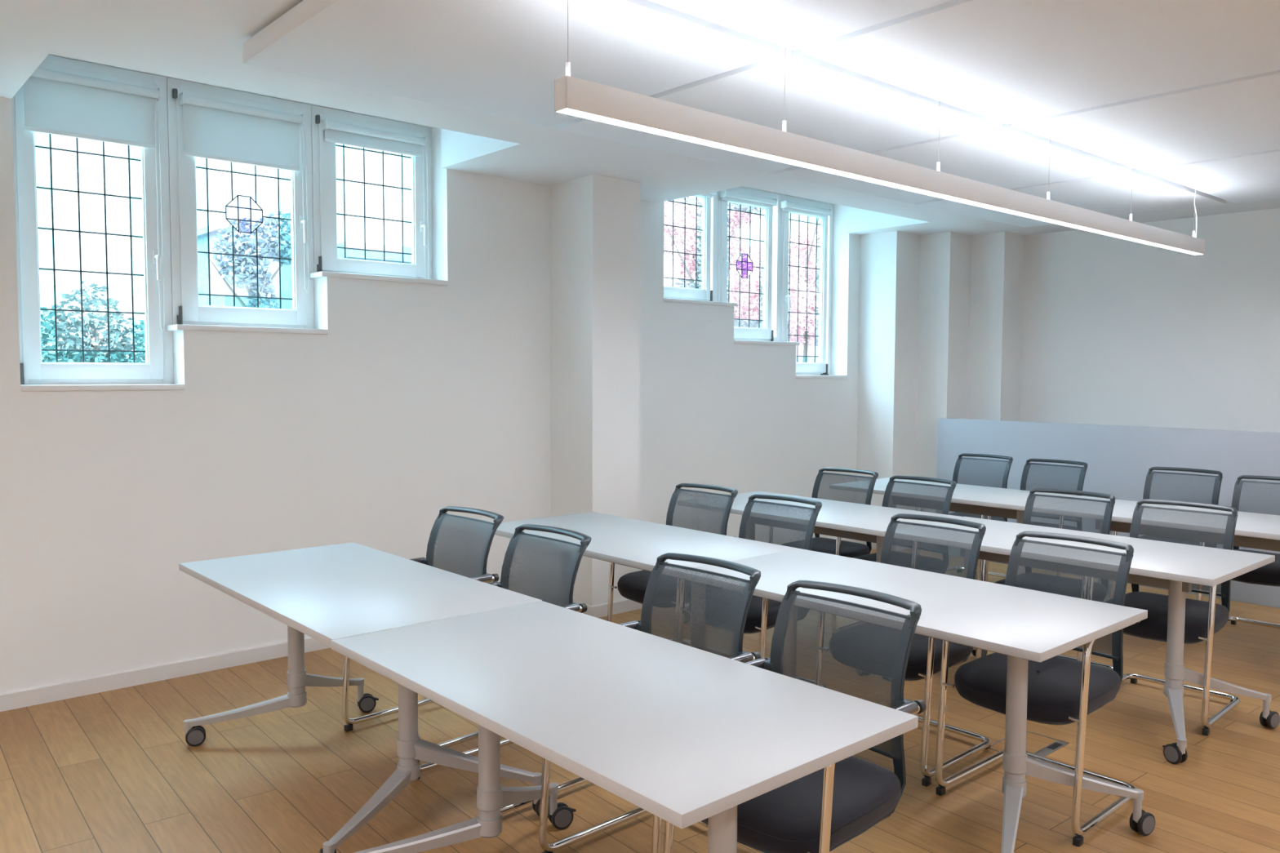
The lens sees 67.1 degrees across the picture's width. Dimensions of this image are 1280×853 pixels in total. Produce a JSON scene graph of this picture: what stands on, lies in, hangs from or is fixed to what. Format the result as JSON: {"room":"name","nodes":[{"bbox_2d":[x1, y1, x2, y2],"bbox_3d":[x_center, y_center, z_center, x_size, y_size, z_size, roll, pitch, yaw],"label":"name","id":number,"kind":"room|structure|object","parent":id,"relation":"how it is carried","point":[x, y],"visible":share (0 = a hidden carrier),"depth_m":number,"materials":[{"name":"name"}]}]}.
{"room":"training room","nodes":[
{"label":"training room","id":0,"kind":"room"},
{"bbox_2d":[0,53,860,693],"bbox_3d":[-2.252,-0.307,4.862,13.400,3.250,0.300,-3,4,-41],"label":"wall","id":1,"kind":"structure","parent":0,"point":[417,401],"depth_m":5.25,"materials":[{"name":"paint"}]},
{"bbox_2d":[11,54,185,391],"bbox_3d":[-2.546,-0.937,4.518,0.679,1.533,0.252,-3,4,-41],"label":"window","id":2,"kind":"structure","parent":1,"relation":"in","point":[157,373],"depth_m":4.57,"materials":[{"name":"white"}]},
{"bbox_2d":[23,67,164,330],"bbox_3d":[-2.548,-1.042,4.523,0.576,1.168,0.060,-3,4,-41],"label":"roller blind","id":3,"kind":"object","parent":2,"relation":"attached to","point":[55,102],"visible":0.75,"depth_m":4.50,"materials":[{"name":"fabric"}]},
{"bbox_2d":[165,77,328,334],"bbox_3d":[-2.030,-1.105,4.965,0.759,1.243,0.252,-3,4,-41],"label":"window","id":4,"kind":"structure","parent":1,"relation":"in","point":[187,314],"depth_m":4.95,"materials":[{"name":"white"}]},
{"bbox_2d":[179,92,309,292],"bbox_3d":[-2.027,-1.181,4.976,0.622,0.938,0.060,-3,4,-41],"label":"roller blind","id":5,"kind":"object","parent":4,"relation":"attached to","point":[213,129],"visible":1,"depth_m":4.95,"materials":[{"name":"fabric"}]},
{"bbox_2d":[308,104,448,284],"bbox_3d":[-1.483,-1.284,5.439,0.761,0.937,0.252,-3,4,-41],"label":"window","id":6,"kind":"structure","parent":1,"relation":"in","point":[326,263],"depth_m":5.43,"materials":[{"name":"white"}]},
{"bbox_2d":[321,118,428,279],"bbox_3d":[-1.484,-1.247,5.454,0.616,0.858,0.060,-3,4,-41],"label":"roller blind","id":7,"kind":"object","parent":6,"relation":"attached to","point":[335,132],"visible":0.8,"depth_m":5.43,"materials":[{"name":"fabric"}]},
{"bbox_2d":[0,538,876,711],"bbox_3d":[0.247,1.360,1.893,13.100,0.078,7.600,-3,4,-41],"label":"baseboard","id":8,"kind":"structure","parent":1,"relation":"attached to","point":[10,700],"depth_m":4.69,"materials":[{"name":"white paint"}]},
{"bbox_2d":[663,191,737,306],"bbox_3d":[0.373,-1.366,7.078,0.754,0.945,0.252,-3,4,-41],"label":"window","id":9,"kind":"structure","parent":1,"relation":"in","point":[708,294],"depth_m":7.25,"materials":[{"name":"white"}]},
{"bbox_2d":[697,191,716,197],"bbox_3d":[0.340,-1.739,7.040,0.571,0.072,0.060,-3,4,-41],"label":"roller blind","id":10,"kind":"object","parent":9,"relation":"attached to","point":[708,194],"visible":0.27,"depth_m":7.19,"materials":[{"name":"fabric"}]},
{"bbox_2d":[717,186,799,345],"bbox_3d":[0.916,-1.253,7.566,0.761,1.222,0.252,-3,4,-41],"label":"window","id":11,"kind":"structure","parent":1,"relation":"in","point":[769,334],"depth_m":7.70,"materials":[{"name":"white"}]},
{"bbox_2d":[720,189,777,208],"bbox_3d":[0.848,-1.762,7.488,0.596,0.072,0.060,-3,4,-41],"label":"roller blind","id":12,"kind":"object","parent":11,"relation":"attached to","point":[726,195],"visible":0.95,"depth_m":7.46,"materials":[{"name":"fabric"}]},
{"bbox_2d":[779,194,847,378],"bbox_3d":[1.431,-1.144,8.029,0.676,1.487,0.252,-3,4,-41],"label":"window","id":13,"kind":"structure","parent":1,"relation":"in","point":[806,370],"depth_m":8.16,"materials":[{"name":"white"}]},
{"bbox_2d":[780,200,831,217],"bbox_3d":[1.374,-1.787,7.953,0.591,0.072,0.060,-3,4,-41],"label":"roller blind","id":14,"kind":"object","parent":13,"relation":"attached to","point":[788,206],"visible":1,"depth_m":7.92,"materials":[{"name":"fabric"}]},
{"bbox_2d":[550,174,640,605],"bbox_3d":[-0.292,-0.181,6.104,0.380,2.673,0.450,-3,4,-41],"label":"wall","id":15,"kind":"structure","parent":0,"point":[595,220],"depth_m":5.94,"materials":[{"name":"paint"}]},
{"bbox_2d":[0,548,1279,852],"bbox_3d":[0.246,1.449,1.898,13.700,0.100,8.200,-3,4,-41],"label":"floor","id":16,"kind":"structure","parent":0,"point":[117,771],"depth_m":3.60,"materials":[{"name":"brown wood"}]},
{"bbox_2d":[178,542,549,852],"bbox_3d":[-1.051,0.929,3.553,0.790,0.740,1.486,-3,4,-41],"label":"folding table","id":17,"kind":"object","parent":16,"relation":"on","point":[326,593],"visible":0.89,"depth_m":3.33,"materials":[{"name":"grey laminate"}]},
{"bbox_2d":[341,506,503,747],"bbox_3d":[-0.873,0.820,4.006,0.543,0.908,0.522,-3,5,-45],"label":"chair","id":18,"kind":"object","parent":16,"relation":"on","point":[460,545],"visible":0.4,"depth_m":4.08,"materials":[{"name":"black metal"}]},
{"bbox_2d":[417,524,591,814],"bbox_3d":[-0.485,0.849,3.518,0.543,0.908,0.522,-3,4,-43],"label":"chair","id":19,"kind":"object","parent":16,"relation":"on","point":[545,569],"visible":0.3,"depth_m":3.60,"materials":[{"name":"grey plastic"}]},
{"bbox_2d":[331,600,918,852],"bbox_3d":[-0.105,0.994,2.476,0.790,0.740,1.486,-3,4,-41],"label":"folding table","id":20,"kind":"object","parent":16,"relation":"on","point":[686,735],"visible":0.98,"depth_m":2.25,"materials":[{"name":"white laminate"}]},
{"bbox_2d":[494,511,797,572],"bbox_3d":[-0.035,0.878,4.518,0.790,0.740,1.486,-3,4,-41],"label":"folding table","id":21,"kind":"object","parent":16,"relation":"on","point":[624,541],"visible":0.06,"depth_m":4.38,"materials":[{"name":"white laminate"}]},
{"bbox_2d":[538,552,764,852],"bbox_3d":[0.059,0.885,2.932,0.543,0.908,0.522,-3,4,-43],"label":"chair","id":22,"kind":"object","parent":16,"relation":"on","point":[706,611],"visible":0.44,"depth_m":3.01,"materials":[{"name":"grey fabric"}]},
{"bbox_2d":[607,483,737,622],"bbox_3d":[0.192,0.771,4.936,0.543,0.908,0.522,-3,4,-43],"label":"chair","id":23,"kind":"object","parent":16,"relation":"on","point":[702,511],"visible":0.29,"depth_m":4.97,"materials":[{"name":"grey fabric"}]},
{"bbox_2d":[738,493,822,658],"bbox_3d":[0.536,0.798,4.481,0.543,0.908,0.522,-3,4,-43],"label":"chair","id":24,"kind":"object","parent":16,"relation":"on","point":[775,523],"visible":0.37,"depth_m":4.52,"materials":[{"name":"grey fabric"}]},
{"bbox_2d":[663,580,926,852],"bbox_3d":[0.423,0.909,2.520,0.543,0.908,0.522,-3,4,-43],"label":"chair","id":25,"kind":"object","parent":16,"relation":"on","point":[858,651],"visible":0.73,"depth_m":2.49,"materials":[{"name":"black fabric"}]},
{"bbox_2d":[811,467,878,557],"bbox_3d":[1.124,0.725,5.813,0.543,0.908,0.522,-3,4,-43],"label":"chair","id":26,"kind":"object","parent":16,"relation":"on","point":[856,489],"visible":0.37,"depth_m":5.87,"materials":[{"name":"grey plastic"}]},
{"bbox_2d":[728,491,961,562],"bbox_3d":[0.992,0.828,5.460,0.790,0.740,1.486,-3,4,-41],"label":"folding table","id":27,"kind":"object","parent":16,"relation":"on","point":[847,520],"visible":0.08,"depth_m":5.20,"materials":[{"name":"white laminate"}]},
{"bbox_2d":[835,475,956,562],"bbox_3d":[1.442,0.751,5.365,0.543,0.908,0.522,-3,4,-40],"label":"chair","id":28,"kind":"object","parent":16,"relation":"on","point":[922,497],"visible":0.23,"depth_m":5.45,"materials":[{"name":"grey plastic"}]},
{"bbox_2d":[695,548,1155,852],"bbox_3d":[0.916,0.943,3.445,0.790,0.740,1.486,-3,4,-41],"label":"folding table","id":29,"kind":"object","parent":16,"relation":"on","point":[1024,625],"visible":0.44,"depth_m":3.10,"materials":[{"name":"white laminate"}]},
{"bbox_2d":[880,513,990,786],"bbox_3d":[1.062,0.837,3.841,0.543,0.908,0.522,-3,4,-42],"label":"chair","id":30,"kind":"object","parent":16,"relation":"on","point":[954,552],"visible":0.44,"depth_m":3.84,"materials":[{"name":"grey fabric"}]},
{"bbox_2d":[948,453,1013,582],"bbox_3d":[2.357,0.666,6.924,0.543,0.908,0.522,-3,4,-40],"label":"chair","id":31,"kind":"object","parent":16,"relation":"on","point":[967,471],"visible":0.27,"depth_m":7.00,"materials":[{"name":"black fabric"}]},
{"bbox_2d":[872,477,1089,524],"bbox_3d":[2.063,0.784,6.310,0.790,0.740,1.486,-3,4,-41],"label":"folding table","id":32,"kind":"object","parent":16,"relation":"on","point":[1005,503],"visible":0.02,"depth_m":6.07,"materials":[{"name":"white laminate"}]},
{"bbox_2d":[988,730,1069,757],"bbox_3d":[1.567,1.288,3.901,0.300,0.004,0.200,-3,4,-41],"label":"box","id":33,"kind":"object","parent":16,"relation":"on","point":[1038,744],"visible":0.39,"depth_m":3.90,"materials":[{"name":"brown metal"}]},
{"bbox_2d":[1046,742,1062,750],"bbox_3d":[1.671,1.288,3.889,0.080,0.001,0.029,-3,4,-41],"label":"outlet","id":34,"kind":"object","parent":33,"relation":"attached to","point":[1050,746],"depth_m":3.89,"materials":[{"name":"black metal"}]},
{"bbox_2d":[985,458,1088,582],"bbox_3d":[2.700,0.691,6.507,0.543,0.908,0.522,-3,4,-41],"label":"chair","id":35,"kind":"object","parent":16,"relation":"on","point":[1034,475],"visible":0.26,"depth_m":6.60,"materials":[{"name":"grey plastic"}]},
{"bbox_2d":[934,531,1140,847],"bbox_3d":[1.418,0.863,3.399,0.543,0.908,0.522,-3,4,-41],"label":"chair","id":36,"kind":"object","parent":16,"relation":"on","point":[1062,691],"visible":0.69,"depth_m":3.37,"materials":[{"name":"black fabric"}]},
{"bbox_2d":[975,488,1115,670],"bbox_3d":[2.035,0.788,4.770,0.543,0.908,0.522,-3,5,-44],"label":"chair","id":37,"kind":"object","parent":16,"relation":"on","point":[1088,515],"visible":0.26,"depth_m":4.85,"materials":[{"name":"grey fabric"}]},
{"bbox_2d":[884,516,1279,764],"bbox_3d":[1.952,0.893,4.395,0.790,0.740,1.486,-3,4,-41],"label":"folding table","id":38,"kind":"object","parent":16,"relation":"on","point":[1174,567],"visible":0.59,"depth_m":4.03,"materials":[{"name":"white laminate"}]},
{"bbox_2d":[936,417,1279,608],"bbox_3d":[4.206,0.610,6.104,0.045,1.128,5.200,-3,4,-41],"label":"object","id":39,"kind":"object","parent":16,"relation":"on","point":[1119,459],"visible":0.45,"depth_m":6.90,"materials":[{"name":"grey"}]},
{"bbox_2d":[1112,466,1222,599],"bbox_3d":[3.272,0.725,5.954,0.543,0.908,0.522,-3,4,-43],"label":"chair","id":40,"kind":"object","parent":16,"relation":"on","point":[1197,488],"visible":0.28,"depth_m":6.04,"materials":[{"name":"grey fabric"}]},
{"bbox_2d":[1121,498,1239,736],"bbox_3d":[2.370,0.813,4.344,0.543,0.908,0.522,-3,4,-43],"label":"chair","id":41,"kind":"object","parent":16,"relation":"on","point":[1203,620],"visible":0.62,"depth_m":4.34,"materials":[{"name":"grey plastic"}]},
{"bbox_2d":[1083,497,1279,551],"bbox_3d":[3.014,0.849,5.237,0.790,0.740,1.486,-3,4,-41],"label":"folding table","id":42,"kind":"object","parent":16,"relation":"on","point":[1252,530],"visible":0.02,"depth_m":5.04,"materials":[{"name":"white laminate"}]},
{"bbox_2d":[1196,475,1279,628],"bbox_3d":[3.527,0.754,5.453,0.543,0.908,0.522,-3,4,-41],"label":"chair","id":43,"kind":"object","parent":16,"relation":"on","point":[1260,497],"visible":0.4,"depth_m":5.59,"materials":[{"name":"grey plastic"}]},
{"bbox_2d":[0,0,1279,235],"bbox_3d":[0.258,-1.508,1.730,13.100,0.477,7.600,-3,4,-41],"label":"ceiling","id":44,"kind":"structure","parent":0,"point":[200,41],"depth_m":4.28,"materials":[{"name":"white paint"}]},
{"bbox_2d":[242,0,782,127],"bbox_3d":[-0.459,-1.320,3.349,1.335,0.087,1.347,-3,4,-41],"label":"ceiling panel","id":45,"kind":"object","parent":44,"relation":"hanging from","point":[504,59],"visible":0.94,"depth_m":3.25,"materials":[{"name":"white paint"}]},
{"bbox_2d":[556,46,996,173],"bbox_3d":[0.599,-1.369,4.282,1.402,0.087,1.347,-3,4,-41],"label":"ceiling panel","id":46,"kind":"object","parent":44,"relation":"hanging from","point":[825,101],"visible":0.54,"depth_m":4.00,"materials":[{"name":"white paint"}]},
{"bbox_2d":[648,0,951,50],"bbox_3d":[0.474,-1.257,2.296,1.335,0.087,1.377,-3,4,-41],"label":"ceiling panel","id":47,"kind":"object","parent":44,"relation":"hanging from","point":[793,24],"visible":1,"depth_m":2.93,"materials":[{"name":"white paint"}]},
{"bbox_2d":[554,0,1204,254],"bbox_3d":[1.582,-1.180,4.234,4.806,0.451,0.056,-3,4,-41],"label":"pendant lamp","id":48,"kind":"object","parent":44,"relation":"hanging from","point":[573,96],"visible":0.97,"depth_m":3.38,"materials":[{"name":"white metal"}]},
{"bbox_2d":[557,108,1201,254],"bbox_3d":[1.581,-0.962,4.246,4.798,0.011,0.048,-3,4,-41],"label":"diffuser","id":49,"kind":"object","parent":48,"relation":"attached to","point":[615,117],"depth_m":3.48,"materials":[{"name":"white plastic"}]},
{"bbox_2d":[769,120,1129,203],"bbox_3d":[1.669,-1.419,5.228,1.365,0.087,1.347,-3,4,-41],"label":"ceiling panel","id":50,"kind":"object","parent":44,"relation":"hanging from","point":[1006,156],"visible":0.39,"depth_m":4.97,"materials":[{"name":"white paint"}]},
{"bbox_2d":[801,0,1279,124],"bbox_3d":[1.531,-1.306,3.230,1.402,0.087,1.377,-3,4,-41],"label":"ceiling panel","id":51,"kind":"object","parent":44,"relation":"hanging from","point":[1004,61],"visible":0.8,"depth_m":3.24,"materials":[{"name":"white paint"}]},
{"bbox_2d":[914,167,1226,226],"bbox_3d":[2.759,-1.469,6.190,1.455,0.087,1.347,-3,4,-41],"label":"ceiling panel","id":52,"kind":"object","parent":44,"relation":"hanging from","point":[1110,194],"visible":0.42,"depth_m":5.94,"materials":[{"name":"white paint"}]},
{"bbox_2d":[1012,70,1279,169],"bbox_3d":[2.601,-1.355,4.175,1.365,0.087,1.377,-3,4,-41],"label":"ceiling panel","id":53,"kind":"object","parent":44,"relation":"hanging from","point":[1240,116],"visible":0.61,"depth_m":4.21,"materials":[{"name":"white paint"}]},
{"bbox_2d":[1142,149,1279,203],"bbox_3d":[3.691,-1.406,5.137,1.455,0.087,1.377,-3,4,-41],"label":"ceiling panel","id":54,"kind":"object","parent":44,"relation":"hanging from","point":[1255,176],"visible":0.61,"depth_m":5.29,"materials":[{"name":"white paint"}]},
{"bbox_2d":[856,231,1024,506],"bbox_3d":[2.572,-0.295,8.304,1.020,2.673,0.944,-3,4,-41],"label":"wall","id":55,"kind":"structure","parent":0,"point":[940,313],"depth_m":8.15,"materials":[{"name":"paint"}]},
{"bbox_2d":[1019,208,1279,432],"bbox_3d":[5.371,-0.400,6.126,0.300,3.150,7.900,-3,4,-41],"label":"wall","id":56,"kind":"structure","parent":0,"point":[1116,331],"depth_m":7.45,"materials":[{"name":"paint"}]},
{"label":"outside","id":57,"kind":"structure","parent":0,"visible":0},
{"bbox_3d":[-15.614,-1.336,33.089,100.000,0.500,59.690,-3,4,-41],"label":"ground","id":58,"kind":"structure","parent":57,"visible":0},
{"bbox_2d":[40,280,145,363],"bbox_3d":[-4.855,-0.647,8.592,1.207,1.293,0.714,-3,4,-41],"label":"bush","id":59,"kind":"object","parent":58,"relation":"on","point":[64,331],"visible":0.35,"depth_m":8.48,"materials":[{"name":"green plant"}]},
{"bbox_2d":[196,221,292,309],"bbox_3d":[-8.165,-2.378,20.027,2.050,3.120,3.400,-3,4,-41],"label":"building","id":60,"kind":"structure","parent":58,"relation":"on","point":[218,286],"depth_m":18.89,"materials":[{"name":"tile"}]},
{"bbox_2d":[204,208,337,308],"bbox_3d":[-6.764,-2.324,17.621,2.251,3.301,1.631,-3,4,-41],"label":"tree","id":61,"kind":"object","parent":58,"relation":"on","point":[245,273],"visible":0.56,"depth_m":16.98,"materials":[{"name":"green plant"}]},
{"bbox_2d":[337,240,411,263],"bbox_3d":[-6.119,-2.261,20.475,1.600,2.850,3.250,-3,4,-41],"label":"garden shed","id":62,"kind":"object","parent":58,"relation":"on","point":[350,253],"visible":0.18,"depth_m":19.04,"materials":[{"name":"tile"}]},
{"bbox_2d":[663,195,764,313],"bbox_3d":[0.982,-2.307,14.822,2.403,3.641,1.724,-1,4,-25],"label":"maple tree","id":63,"kind":"object","parent":58,"relation":"on","point":[690,260],"visible":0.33,"depth_m":14.72,"materials":[{"name":"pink plant"}]},
{"bbox_2d":[663,250,818,362],"bbox_3d":[0.747,-2.353,21.236,6.100,3.000,4.600,-3,4,-41],"label":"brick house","id":64,"kind":"structure","parent":58,"relation":"on","point":[668,266],"depth_m":20.17,"materials":[{"name":"brick"}]},
{"bbox_2d":[733,217,820,362],"bbox_3d":[2.816,-2.307,16.510,2.828,3.463,1.746,-3,4,-41],"label":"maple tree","id":65,"kind":"object","parent":58,"relation":"on","point":[811,239],"visible":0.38,"depth_m":16.22,"materials":[{"name":"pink plant"}]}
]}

